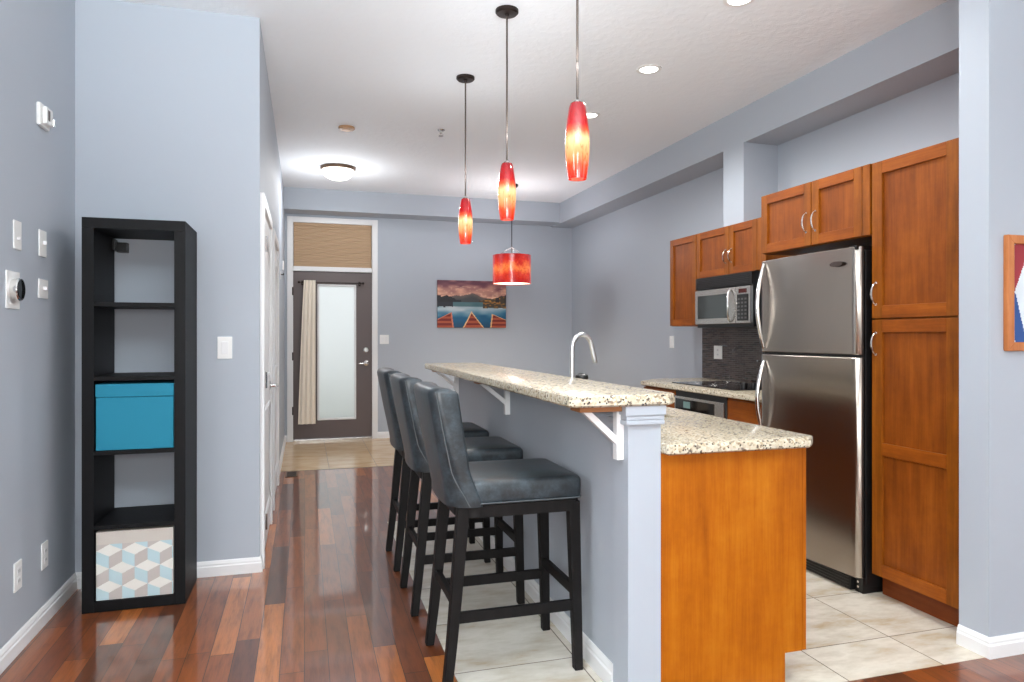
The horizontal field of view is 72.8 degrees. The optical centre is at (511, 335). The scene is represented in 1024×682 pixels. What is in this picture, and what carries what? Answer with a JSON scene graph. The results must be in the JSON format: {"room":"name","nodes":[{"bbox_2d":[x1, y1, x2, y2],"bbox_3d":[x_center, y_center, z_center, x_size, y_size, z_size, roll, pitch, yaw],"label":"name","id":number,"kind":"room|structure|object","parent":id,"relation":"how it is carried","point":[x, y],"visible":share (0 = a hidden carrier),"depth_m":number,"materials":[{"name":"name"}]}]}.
{"room":"kitchen","nodes":[
{"label":"kitchen","id":0,"kind":"room"},
{"bbox_2d":[0,0,74,648],"bbox_3d":[-1.970,-0.228,2.423,0.120,3.056,2.370,0,0,-17],"label":"wall","id":1,"kind":"structure","parent":0,"point":[37,37],"depth_m":3.06,"materials":[{"name":"grey paint"}]},
{"bbox_2d":[5,270,25,308],"bbox_3d":[-2.003,-0.186,2.810,0.038,0.152,0.130,0,0,-17],"label":"thermostat","id":2,"kind":"object","parent":1,"relation":"attached to","point":[15,290],"visible":1,"depth_m":2.78,"materials":[{"name":"white plastic"}]},
{"bbox_2d":[13,559,21,592],"bbox_3d":[-2.032,0.986,2.855,0.009,0.118,0.075,0,0,-17],"label":"wall outlet","id":3,"kind":"object","parent":1,"relation":"attached to","point":[17,567],"visible":1,"depth_m":2.84,"materials":[{"name":"white plastic"}]},
{"bbox_2d":[13,219,21,250],"bbox_3d":[-2.027,-0.414,2.852,0.016,0.118,0.075,0,0,-17],"label":"light switch","id":4,"kind":"object","parent":1,"relation":"attached to","point":[17,226],"visible":1,"depth_m":2.84,"materials":[{"name":"white plastic"}]},
{"bbox_2d":[38,229,46,257],"bbox_3d":[-2.107,-0.416,3.126,0.020,0.118,0.085,0,0,-17],"label":"light switch","id":5,"kind":"object","parent":1,"relation":"attached to","point":[42,235],"visible":1,"depth_m":3.12,"materials":[{"name":"white plastic"}]},
{"bbox_2d":[38,279,47,298],"bbox_3d":[-2.109,-0.212,3.133,0.020,0.085,0.110,0,0,-17],"label":"wall plate","id":6,"kind":"object","parent":1,"relation":"attached to","point":[42,284],"visible":1,"depth_m":3.12,"materials":[{"name":"white plastic"}]},
{"bbox_2d":[41,540,47,570],"bbox_3d":[-2.120,0.994,3.151,0.009,0.118,0.075,0,0,-17],"label":"wall outlet","id":7,"kind":"object","parent":1,"relation":"attached to","point":[44,546],"visible":1,"depth_m":3.14,"materials":[{"name":"white plastic"}]},
{"bbox_2d":[36,102,55,130],"bbox_3d":[-2.092,-0.985,3.122,0.046,0.100,0.120,0,0,-17],"label":"fire alarm","id":8,"kind":"object","parent":1,"relation":"attached to","point":[44,115],"visible":1,"depth_m":3.09,"materials":[{"name":"white plastic"}]},
{"bbox_2d":[0,555,262,674],"bbox_3d":[-1.480,1.259,2.585,0.910,0.082,2.400,0,0,-17],"label":"baseboard","id":9,"kind":"structure","parent":1,"relation":"attached to","point":[30,629],"depth_m":3.35,"materials":[{"name":"white paint"}]},
{"bbox_2d":[75,0,260,571],"bbox_3d":[-1.894,-0.228,3.735,1.015,3.056,0.100,0,0,-17],"label":"wall","id":10,"kind":"structure","parent":0,"point":[168,99],"depth_m":3.72,"materials":[{"name":"grey paint"}]},
{"bbox_2d":[217,337,231,358],"bbox_3d":[-1.562,0.064,3.776,0.075,0.120,0.010,0,0,-17],"label":"light switch","id":11,"kind":"object","parent":10,"relation":"attached to","point":[224,344],"visible":1,"depth_m":3.77,"materials":[{"name":"white plastic"}]},
{"bbox_2d":[261,31,284,459],"bbox_3d":[-2.183,-0.228,6.268,0.120,3.056,4.920,0,0,-17],"label":"wall","id":12,"kind":"structure","parent":0,"point":[272,185],"depth_m":5.89,"materials":[{"name":"grey paint"}]},
{"bbox_2d":[260,192,278,568],"bbox_3d":[-1.516,0.250,4.361,0.073,2.100,1.025,0,0,-17],"label":"door","id":13,"kind":"structure","parent":12,"relation":"in","point":[266,223],"depth_m":4.35,"materials":[{"name":"white paint"}]},
{"bbox_2d":[273,229,278,510],"bbox_3d":[-1.916,0.250,5.622,0.027,2.100,0.960,0,0,-17],"label":"door","id":14,"kind":"structure","parent":12,"relation":"in","point":[275,240],"depth_m":5.70,"materials":[{"name":"white paint"}]},
{"bbox_2d":[279,435,286,476],"bbox_3d":[-2.415,1.259,7.299,0.025,0.082,2.510,0,0,-17],"label":"baseboard","id":15,"kind":"structure","parent":12,"relation":"attached to","point":[285,436],"depth_m":7.30,"materials":[{"name":"white paint"}]},
{"bbox_2d":[285,214,571,434],"bbox_3d":[-0.943,-0.228,9.126,3.890,3.056,0.150,0,0,-17],"label":"wall","id":16,"kind":"structure","parent":0,"point":[413,255],"depth_m":9.12,"materials":[{"name":"grey paint"}]},
{"bbox_2d":[287,216,377,441],"bbox_3d":[-2.248,-0.085,8.718,1.095,2.770,0.187,0,0,-17],"label":"door","id":17,"kind":"structure","parent":16,"relation":"in","point":[346,314],"depth_m":8.71,"materials":[{"name":"grey paint"}]},
{"bbox_2d":[298,281,364,285],"bbox_3d":[-2.246,-0.657,8.633,0.806,0.055,0.092,0,0,-17],"label":"curtain rod","id":18,"kind":"object","parent":17,"relation":"attached to","point":[301,282],"visible":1,"depth_m":8.62,"materials":[{"name":"brown metal"}]},
{"bbox_2d":[298,280,315,423],"bbox_3d":[-2.513,0.198,8.501,0.207,1.765,0.027,0,0,-17],"label":"curtain","id":19,"kind":"object","parent":18,"relation":"hanging from","point":[306,412],"visible":1,"depth_m":8.50,"materials":[{"name":"beige fabric"}]},
{"bbox_2d":[293,225,371,266],"bbox_3d":[-2.253,-1.130,8.735,0.955,0.540,0.050,0,0,-17],"label":"window","id":20,"kind":"structure","parent":17,"relation":"attached to","point":[293,225],"depth_m":8.71,"materials":[{"name":"white paint"}]},
{"bbox_2d":[293,222,371,267],"bbox_3d":[-2.238,-1.130,8.684,0.947,0.538,0.038,0,0,-17],"label":"pleated shade","id":21,"kind":"object","parent":20,"relation":"attached to","point":[315,244],"visible":1,"depth_m":8.67,"materials":[{"name":"beige fabric"}]},
{"bbox_2d":[378,431,389,437],"bbox_3d":[0.025,1.259,7.620,2.655,0.082,3.290,0,0,-17],"label":"baseboard","id":22,"kind":"structure","parent":16,"relation":"attached to","point":[380,434],"depth_m":8.83,"materials":[{"name":"white paint"}]},
{"bbox_2d":[380,335,388,343],"bbox_3d":[-1.626,0.044,8.839,0.115,0.118,0.010,0,0,-17],"label":"light switch","id":23,"kind":"object","parent":16,"relation":"attached to","point":[384,339],"visible":1,"depth_m":8.84,"materials":[{"name":"white plastic"}]},
{"bbox_2d":[437,280,505,327],"bbox_3d":[-0.528,-0.419,9.159,0.929,0.620,0.024,0,0,-17],"label":"print","id":24,"kind":"object","parent":16,"relation":"attached to","point":[460,303],"visible":0.98,"depth_m":9.14,"materials":[{"name":"multicoloured paper"}]},
{"bbox_2d":[0,438,1023,681],"bbox_3d":[-0.082,1.350,3.075,8.800,0.100,11.940,0,0,-17],"label":"floor","id":25,"kind":"structure","parent":0,"point":[328,603],"depth_m":3.17,"materials":[{"name":"brown wood"}]},
{"bbox_2d":[82,217,196,613],"bbox_3d":[-1.853,0.371,3.491,0.444,1.856,0.390,0,0,-17],"label":"cube bookcase","id":26,"kind":"object","parent":25,"relation":"on","point":[99,235],"visible":0.9,"depth_m":3.36,"materials":[{"name":"black wood"}]},
{"bbox_2d":[95,380,173,450],"bbox_3d":[-1.848,0.384,3.477,0.338,0.314,0.348,0,0,-17],"label":"storage box","id":27,"kind":"object","parent":26,"relation":"on","point":[130,414],"visible":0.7,"depth_m":3.31,"materials":[{"name":"teal fabric"}]},
{"bbox_2d":[96,525,173,600],"bbox_3d":[-1.848,1.087,3.477,0.334,0.324,0.340,0,0,-17],"label":"storage box","id":28,"kind":"object","parent":26,"relation":"in","point":[138,561],"visible":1,"depth_m":3.31,"materials":[{"name":"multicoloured fabric"}]},
{"bbox_2d":[285,471,297,477],"bbox_3d":[-2.066,1.297,6.506,0.110,0.006,0.250,0,0,-17],"label":"floor vent","id":29,"kind":"object","parent":25,"relation":"in","point":[288,474],"visible":1,"depth_m":6.49,"materials":[{"name":"brown metal"}]},
{"bbox_2d":[377,368,490,571],"bbox_3d":[-0.477,0.745,4.089,0.618,1.108,0.438,0,0,-17],"label":"bar stool","id":30,"kind":"object","parent":25,"relation":"on","point":[470,429],"visible":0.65,"depth_m":3.93,"materials":[{"name":"black leather"}]},
{"bbox_2d":[390,373,524,616],"bbox_3d":[-0.292,0.745,3.477,0.618,1.108,0.438,0,0,-17],"label":"bar stool","id":31,"kind":"object","parent":25,"relation":"on","point":[490,448],"visible":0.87,"depth_m":3.33,"materials":[{"name":"black leather"}]},
{"bbox_2d":[387,521,602,681],"bbox_3d":[-0.221,1.350,3.608,0.540,0.100,2.758,0,0,-17],"label":"tile strip","id":32,"kind":"object","parent":25,"relation":"attached to","point":[515,649],"visible":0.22,"depth_m":2.97,"materials":[{"name":"beige tile"}]},
{"bbox_2d":[413,381,582,681],"bbox_3d":[-0.078,0.745,2.810,0.618,1.108,0.438,0,0,-17],"label":"bar stool","id":33,"kind":"object","parent":32,"relation":"on","point":[541,487],"visible":1,"depth_m":2.65,"materials":[{"name":"grey leather"}]},
{"bbox_2d":[118,0,947,202],"bbox_3d":[-0.089,-1.816,3.099,9.000,0.120,12.190,0,0,-17],"label":"ceiling","id":34,"kind":"structure","parent":0,"point":[387,70],"depth_m":4.68,"materials":[{"name":"white paint"}]},
{"bbox_2d":[320,163,355,180],"bbox_3d":[-1.810,-1.689,7.224,0.364,0.132,0.364,0,0,-17],"label":"ceiling light","id":35,"kind":"object","parent":34,"relation":"attached to","point":[333,171],"visible":1,"depth_m":7.11,"materials":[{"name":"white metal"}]},
{"bbox_2d":[338,125,354,131],"bbox_3d":[-1.391,-1.742,5.836,0.136,0.026,0.136,0,0,-17],"label":"smoke detector","id":36,"kind":"object","parent":34,"relation":"attached to","point":[346,128],"visible":1,"depth_m":5.80,"materials":[{"name":"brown plastic"}]},
{"bbox_2d":[437,129,444,136],"bbox_3d":[-0.606,-1.728,5.914,0.068,0.054,0.068,0,0,-17],"label":"sprinkler","id":37,"kind":"object","parent":34,"relation":"attached to","point":[439,130],"visible":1,"depth_m":5.90,"materials":[{"name":"silver metal"}]},
{"bbox_2d":[456,74,474,243],"bbox_3d":[-0.316,-1.191,4.707,0.124,1.130,0.124,0,0,-17],"label":"pendant lamp","id":38,"kind":"object","parent":34,"relation":"hanging from","point":[465,220],"visible":1,"depth_m":4.67,"materials":[{"name":"red glass"}]},
{"bbox_2d":[495,5,517,220],"bbox_3d":[-0.027,-1.191,3.740,0.124,1.130,0.124,0,0,-17],"label":"pendant lamp","id":39,"kind":"object","parent":34,"relation":"hanging from","point":[506,184],"visible":1,"depth_m":3.71,"materials":[{"name":"red glass"}]},
{"bbox_2d":[493,184,530,284],"bbox_3d":[-0.003,-1.180,8.055,0.444,1.150,0.444,0,0,-17],"label":"drum pendant","id":40,"kind":"object","parent":34,"relation":"hanging from","point":[511,268],"visible":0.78,"depth_m":7.87,"materials":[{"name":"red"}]},
{"bbox_2d":[494,282,529,284],"bbox_3d":[-0.003,-0.615,8.055,0.432,0.004,0.432,0,0,-17],"label":"diffuser","id":41,"kind":"object","parent":40,"relation":"attached to","point":[496,283],"depth_m":8.10,"materials":[{"name":"beige"}]},
{"bbox_2d":[565,0,589,180],"bbox_3d":[0.261,-1.191,2.773,0.124,1.130,0.124,0,0,-17],"label":"pendant lamp","id":42,"kind":"object","parent":34,"relation":"hanging from","point":[577,140],"visible":1,"depth_m":2.74,"materials":[{"name":"red glass"}]},
{"bbox_2d":[587,112,599,118],"bbox_3d":[0.618,-1.752,5.515,0.164,0.006,0.164,0,0,-17],"label":"recessed light","id":43,"kind":"object","parent":34,"relation":"in","point":[590,115],"visible":0.66,"depth_m":5.51,"materials":[{"name":"white plastic"}]},
{"bbox_2d":[636,64,661,73],"bbox_3d":[0.901,-1.752,4.565,0.164,0.006,0.164,0,0,-17],"label":"recessed light","id":44,"kind":"object","parent":34,"relation":"in","point":[649,68],"visible":1,"depth_m":4.56,"materials":[{"name":"white plastic"}]},
{"bbox_2d":[723,0,753,6],"bbox_3d":[1.184,-1.752,3.614,0.164,0.006,0.164,0,0,-17],"label":"recessed light","id":45,"kind":"object","parent":34,"relation":"in","point":[731,3],"visible":1,"depth_m":3.65,"materials":[{"name":"white plastic"}]},
{"bbox_2d":[459,378,612,662],"bbox_3d":[0.050,0.771,3.839,0.110,1.058,2.870,0,0,-17],"label":"wall","id":46,"kind":"structure","parent":0,"point":[563,436],"depth_m":2.98,"materials":[{"name":"grey paint"}]},
{"bbox_2d":[432,371,458,394],"bbox_3d":[-0.489,0.339,5.114,0.192,0.194,0.090,0,0,-17],"label":"bracket","id":47,"kind":"object","parent":46,"relation":"attached to","point":[455,384],"visible":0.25,"depth_m":5.12,"materials":[{"name":"white metal"}]},
{"bbox_2d":[474,382,509,414],"bbox_3d":[-0.107,0.339,3.834,0.192,0.194,0.090,0,0,-17],"label":"bracket","id":48,"kind":"object","parent":46,"relation":"attached to","point":[506,400],"visible":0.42,"depth_m":3.84,"materials":[{"name":"white metal"}]},
{"bbox_2d":[475,522,612,681],"bbox_3d":[0.026,1.255,3.892,0.125,0.090,2.785,0,0,-17],"label":"baseboard","id":49,"kind":"structure","parent":46,"relation":"attached to","point":[602,666],"depth_m":2.97,"materials":[{"name":"white paint"}]},
{"bbox_2d":[424,363,674,407],"bbox_3d":[-0.034,0.222,3.809,0.416,0.040,3.000,0,0,-17],"label":"countertop","id":50,"kind":"structure","parent":46,"relation":"on","point":[571,392],"depth_m":2.79,"materials":[{"name":"stone"}]},
{"bbox_2d":[284,0,958,227],"bbox_3d":[-0.026,-1.621,5.842,3.770,0.271,6.668,0,0,-17],"label":"soffit","id":51,"kind":"structure","parent":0,"point":[922,51],"depth_m":5.33,"materials":[{"name":"grey paint"}]},
{"bbox_2d":[613,424,660,681],"bbox_3d":[0.447,0.771,2.489,0.127,1.058,0.125,0,0,-17],"label":"wall","id":52,"kind":"structure","parent":0,"point":[637,477],"depth_m":2.43,"materials":[{"name":"grey paint"}]},
{"bbox_2d":[570,407,623,459],"bbox_3d":[0.304,0.339,2.431,0.178,0.194,0.090,0,0,-17],"label":"bracket","id":53,"kind":"object","parent":52,"relation":"attached to","point":[616,437],"visible":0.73,"depth_m":2.43,"materials":[{"name":"white paint"}]},
{"bbox_2d":[608,405,665,425],"bbox_3d":[0.443,0.276,2.484,0.156,0.068,0.163,0,0,-17],"label":"trim","id":54,"kind":"structure","parent":52,"relation":"attached to","point":[632,415],"depth_m":2.41,"materials":[{"name":"grey paint"}]},
{"bbox_2d":[723,142,777,226],"bbox_3d":[1.885,-1.179,5.493,0.308,0.613,0.270,0,0,-17],"label":"wall","id":55,"kind":"structure","parent":0,"point":[750,170],"depth_m":5.37,"materials":[{"name":"grey paint"}]},
{"bbox_2d":[572,73,958,387],"bbox_3d":[1.832,-0.228,6.396,0.132,3.056,6.668,0,0,-17],"label":"wall","id":56,"kind":"structure","parent":0,"point":[621,257],"depth_m":6.90,"materials":[{"name":"grey paint"}]},
{"bbox_2d":[670,336,673,347],"bbox_3d":[1.601,0.060,6.964,0.010,0.120,0.080,0,0,-17],"label":"light switch","id":57,"kind":"object","parent":56,"relation":"attached to","point":[671,337],"visible":1,"depth_m":6.95,"materials":[{"name":"white plastic"}]},
{"bbox_2d":[670,234,697,326],"bbox_3d":[1.666,-0.476,6.142,0.354,0.779,0.440,0,0,-17],"label":"upper cabinet","id":58,"kind":"object","parent":56,"relation":"attached to","point":[683,251],"visible":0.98,"depth_m":6.10,"materials":[{"name":"brown wood"}]},
{"bbox_2d":[714,346,721,358],"bbox_3d":[1.829,0.145,6.163,0.009,0.118,0.125,0,0,-17],"label":"wall outlet","id":59,"kind":"object","parent":56,"relation":"attached to","point":[717,349],"visible":1,"depth_m":6.16,"materials":[{"name":"white plastic"}]},
{"bbox_2d":[697,217,789,278],"bbox_3d":[1.845,-0.673,5.479,0.390,0.386,0.926,0,0,-17],"label":"upper cabinet","id":60,"kind":"object","parent":56,"relation":"attached to","point":[735,248],"visible":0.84,"depth_m":5.39,"materials":[{"name":"brown wood"}]},
{"bbox_2d":[695,271,761,327],"bbox_3d":[1.803,-0.273,5.484,0.443,0.411,0.760,0,0,-17],"label":"microwave","id":61,"kind":"object","parent":60,"relation":"attached to","point":[723,301],"visible":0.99,"depth_m":5.36,"materials":[{"name":"silver plastic"}]},
{"bbox_2d":[761,163,872,255],"bbox_3d":[2.044,-0.687,4.007,0.850,0.362,0.868,0,0,-17],"label":"upper cabinet","id":62,"kind":"object","parent":56,"relation":"attached to","point":[832,212],"visible":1,"depth_m":3.84,"materials":[{"name":"brown wood"}]},
{"bbox_2d":[785,569,984,681],"bbox_3d":[1.207,1.350,4.034,2.440,0.100,2.758,0,0,-17],"label":"floor tile","id":63,"kind":"structure","parent":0,"point":[851,635],"depth_m":2.97,"materials":[{"name":"beige tile"}]},
{"bbox_2d":[644,386,761,424],"bbox_3d":[1.710,0.861,5.258,0.774,0.877,1.700,0,0,-17],"label":"base cabinet","id":64,"kind":"object","parent":63,"relation":"on","point":[740,410],"visible":0.06,"depth_m":4.65,"materials":[{"name":"brown wood"}]},
{"bbox_2d":[641,378,761,402],"bbox_3d":[1.682,0.402,5.351,0.773,0.037,1.965,0,0,-17],"label":"countertop","id":65,"kind":"structure","parent":64,"relation":"on","point":[749,395],"depth_m":5.24,"materials":[{"name":"stone"}]},
{"bbox_2d":[672,381,761,390],"bbox_3d":[1.681,0.362,5.333,0.530,0.042,0.860,0,0,-17],"label":"cooktop","id":66,"kind":"object","parent":65,"relation":"in","point":[726,385],"visible":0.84,"depth_m":5.26,"materials":[{"name":"black glass"}]},
{"bbox_2d":[675,390,727,418],"bbox_3d":[1.641,0.796,5.212,0.675,0.745,0.686,0,0,-17],"label":"wall oven","id":67,"kind":"object","parent":64,"relation":"in","point":[717,406],"visible":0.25,"depth_m":5.08,"materials":[{"name":"silver metal"}]},
{"bbox_2d":[661,448,805,681],"bbox_3d":[0.422,0.858,3.924,0.645,0.882,2.880,0,0,-17],"label":"base cabinet","id":68,"kind":"object","parent":63,"relation":"on","point":[733,524],"visible":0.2,"depth_m":2.54,"materials":[{"name":"brown wood"}]},
{"bbox_2d":[661,407,812,454],"bbox_3d":[0.429,0.397,3.911,0.649,0.037,2.950,0,0,-17],"label":"countertop","id":69,"kind":"structure","parent":68,"relation":"on","point":[683,432],"depth_m":2.64,"materials":[{"name":"stone"}]},
{"bbox_2d":[575,373,587,379],"bbox_3d":[0.344,0.280,3.419,0.068,0.195,0.068,0,0,-17],"label":"soap dispenser","id":70,"kind":"object","parent":69,"relation":"on","point":[579,375],"visible":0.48,"depth_m":3.40,"materials":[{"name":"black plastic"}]},
{"bbox_2d":[570,332,596,376],"bbox_3d":[0.356,0.180,3.558,0.165,0.396,0.112,0,0,4],"label":"faucet","id":71,"kind":"object","parent":69,"relation":"on","point":[572,345],"visible":0.59,"depth_m":3.54,"materials":[{"name":"silver metal"}]},
{"bbox_2d":[755,245,882,593],"bbox_3d":[1.963,0.421,3.962,0.852,1.757,0.792,0,0,-17],"label":"refrigerator","id":72,"kind":"object","parent":63,"relation":"on","point":[815,372],"visible":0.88,"depth_m":3.66,"materials":[{"name":"silver metal"}]},
{"bbox_2d":[870,137,958,626],"bbox_3d":[2.249,0.216,3.329,0.845,2.165,0.542,0,0,-17],"label":"pantry cabinet","id":73,"kind":"object","parent":63,"relation":"on","point":[914,292],"visible":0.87,"depth_m":3.23,"materials":[{"name":"brown wood"}]},
{"bbox_2d":[959,0,1023,636],"bbox_3d":[3.131,-0.228,3.234,2.550,3.056,0.135,0,0,-17],"label":"wall","id":74,"kind":"structure","parent":0,"point":[991,32],"depth_m":2.85,"materials":[{"name":"grey paint"}]},
{"bbox_2d":[956,624,1023,659],"bbox_3d":[3.126,1.259,3.225,2.565,0.082,0.150,0,0,-17],"label":"baseboard","id":75,"kind":"structure","parent":74,"relation":"attached to","point":[1001,646],"depth_m":2.83,"materials":[{"name":"white paint"}]},
{"bbox_2d":[1003,234,1023,350],"bbox_3d":[2.279,-0.175,2.898,0.576,0.472,0.022,0,0,-17],"label":"framed picture","id":76,"kind":"object","parent":74,"relation":"attached to","point":[1013,245],"visible":1,"depth_m":2.82,"materials":[{"name":"orange wood"}]},
{"bbox_2d":[1015,244,1023,341],"bbox_3d":[2.278,-0.175,2.901,0.508,0.404,0.001,0,0,-17],"label":"artwork","id":77,"kind":"object","parent":76,"relation":"attached to","point":[1019,249],"depth_m":2.84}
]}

